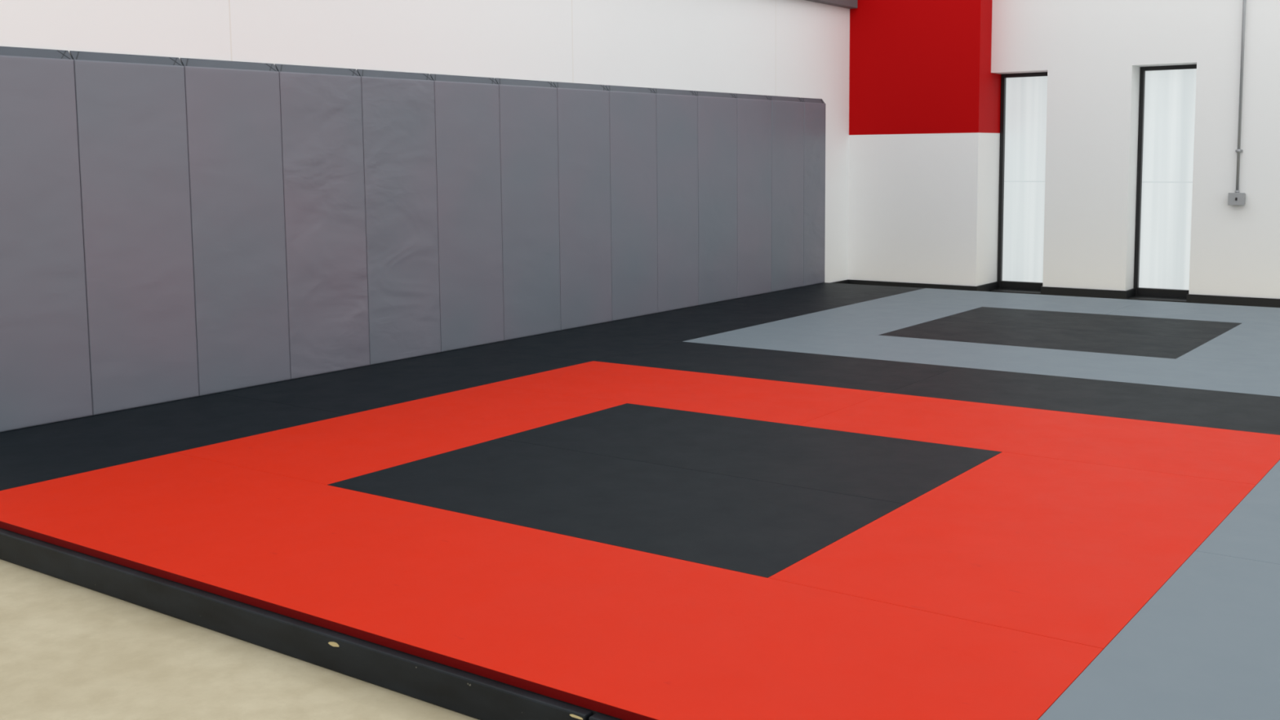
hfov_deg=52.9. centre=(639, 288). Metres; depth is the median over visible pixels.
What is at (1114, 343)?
floor mat
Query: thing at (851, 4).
trim
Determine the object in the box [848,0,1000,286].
wall column
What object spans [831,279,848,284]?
baseboard
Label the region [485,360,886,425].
floor mat
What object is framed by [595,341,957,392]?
floor mat
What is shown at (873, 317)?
floor mat
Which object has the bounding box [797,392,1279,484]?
floor mat
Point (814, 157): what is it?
pad
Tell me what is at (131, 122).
pad
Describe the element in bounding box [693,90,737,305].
pad
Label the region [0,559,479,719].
floor
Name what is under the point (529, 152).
pad
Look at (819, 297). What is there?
floor mat
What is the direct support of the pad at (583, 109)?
attached to the wall at (789, 48)
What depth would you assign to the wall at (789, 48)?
9.03 m
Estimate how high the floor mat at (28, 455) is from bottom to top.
0.026 m
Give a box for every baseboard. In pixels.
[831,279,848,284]
[848,279,998,291]
[1040,286,1134,299]
[1186,293,1279,307]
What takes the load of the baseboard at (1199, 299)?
attached to the wall at (1092, 53)
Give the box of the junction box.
[1227,192,1245,205]
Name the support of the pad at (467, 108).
attached to the wall at (789, 48)
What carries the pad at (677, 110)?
attached to the wall at (789, 48)
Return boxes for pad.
[0,46,93,432]
[69,50,199,415]
[180,57,290,395]
[275,63,369,379]
[356,69,440,364]
[430,73,504,351]
[494,77,560,340]
[553,81,612,330]
[605,84,657,320]
[652,88,698,312]
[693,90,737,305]
[733,93,771,298]
[768,95,804,292]
[800,97,826,286]
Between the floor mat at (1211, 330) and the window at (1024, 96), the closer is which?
the floor mat at (1211, 330)
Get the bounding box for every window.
[990,71,1047,294]
[1128,64,1196,302]
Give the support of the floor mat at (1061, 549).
on the frame
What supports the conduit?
attached to the wall at (1092, 53)
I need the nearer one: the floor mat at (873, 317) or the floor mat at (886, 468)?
the floor mat at (886, 468)
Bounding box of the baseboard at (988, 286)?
[848,279,998,291]
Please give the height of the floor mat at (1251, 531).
0.026 m
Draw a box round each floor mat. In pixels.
[0,393,347,490]
[0,453,1102,719]
[174,384,625,484]
[216,347,591,414]
[328,438,904,577]
[467,330,681,360]
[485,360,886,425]
[499,403,1001,504]
[562,303,815,341]
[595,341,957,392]
[683,325,1279,396]
[711,282,924,311]
[755,299,980,334]
[768,452,1256,649]
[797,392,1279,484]
[874,288,1142,314]
[878,320,1210,359]
[888,367,1279,435]
[935,306,1241,339]
[1038,551,1279,719]
[1106,300,1279,325]
[1176,323,1279,367]
[1195,459,1279,564]
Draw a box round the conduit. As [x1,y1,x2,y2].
[1235,0,1245,192]
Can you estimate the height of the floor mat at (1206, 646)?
0.026 m
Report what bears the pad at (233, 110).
attached to the wall at (789, 48)
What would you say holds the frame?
on the floor
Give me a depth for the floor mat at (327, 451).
6.00 m
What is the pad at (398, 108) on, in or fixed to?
attached to the wall at (789, 48)
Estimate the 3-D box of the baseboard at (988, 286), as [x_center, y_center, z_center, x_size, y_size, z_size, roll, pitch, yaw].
[2.897,-0.027,13.181,1.380,0.105,0.590,4,7,36]
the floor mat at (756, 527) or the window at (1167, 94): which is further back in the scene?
the window at (1167, 94)
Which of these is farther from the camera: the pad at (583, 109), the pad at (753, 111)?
the pad at (753, 111)
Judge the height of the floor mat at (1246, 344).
0.026 m
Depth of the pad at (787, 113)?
12.13 m
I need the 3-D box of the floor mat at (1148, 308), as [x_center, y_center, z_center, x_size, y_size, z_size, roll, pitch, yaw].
[4.816,0.221,10.024,1.999,0.026,1.161,4,7,36]
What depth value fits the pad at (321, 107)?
7.63 m
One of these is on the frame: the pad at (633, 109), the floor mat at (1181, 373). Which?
the floor mat at (1181, 373)
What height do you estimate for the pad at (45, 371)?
1.820 m
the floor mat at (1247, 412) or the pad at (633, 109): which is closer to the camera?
the floor mat at (1247, 412)
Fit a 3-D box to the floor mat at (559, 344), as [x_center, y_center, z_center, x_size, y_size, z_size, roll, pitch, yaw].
[-0.451,0.397,8.798,1.104,0.026,0.999,4,7,36]
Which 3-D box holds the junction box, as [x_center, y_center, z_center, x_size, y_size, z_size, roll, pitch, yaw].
[5.274,-0.788,11.354,0.135,0.110,0.078,4,7,36]
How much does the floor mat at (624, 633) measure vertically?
0.026 m
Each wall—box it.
[0,0,849,282]
[991,0,1279,298]
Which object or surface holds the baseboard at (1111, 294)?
attached to the wall at (1092, 53)
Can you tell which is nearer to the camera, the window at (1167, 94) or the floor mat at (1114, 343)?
the floor mat at (1114, 343)
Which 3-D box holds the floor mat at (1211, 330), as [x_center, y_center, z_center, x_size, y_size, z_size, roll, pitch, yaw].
[3.373,0.264,9.733,1.999,0.026,0.999,4,7,36]
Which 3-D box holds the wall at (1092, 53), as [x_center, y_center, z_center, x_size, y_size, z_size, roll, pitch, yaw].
[7.505,-1.756,9.928,9.732,4.125,0.400,4,7,36]
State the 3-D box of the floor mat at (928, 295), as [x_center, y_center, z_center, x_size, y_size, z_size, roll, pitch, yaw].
[3.193,0.116,11.187,1.999,0.026,1.161,4,7,36]
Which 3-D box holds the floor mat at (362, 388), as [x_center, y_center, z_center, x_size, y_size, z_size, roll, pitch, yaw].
[-1.327,0.529,7.588,1.104,0.026,1.999,4,7,36]
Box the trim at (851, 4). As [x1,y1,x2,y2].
[805,0,857,8]
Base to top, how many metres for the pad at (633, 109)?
1.820 m
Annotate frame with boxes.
[0,528,622,719]
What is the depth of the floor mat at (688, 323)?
9.89 m

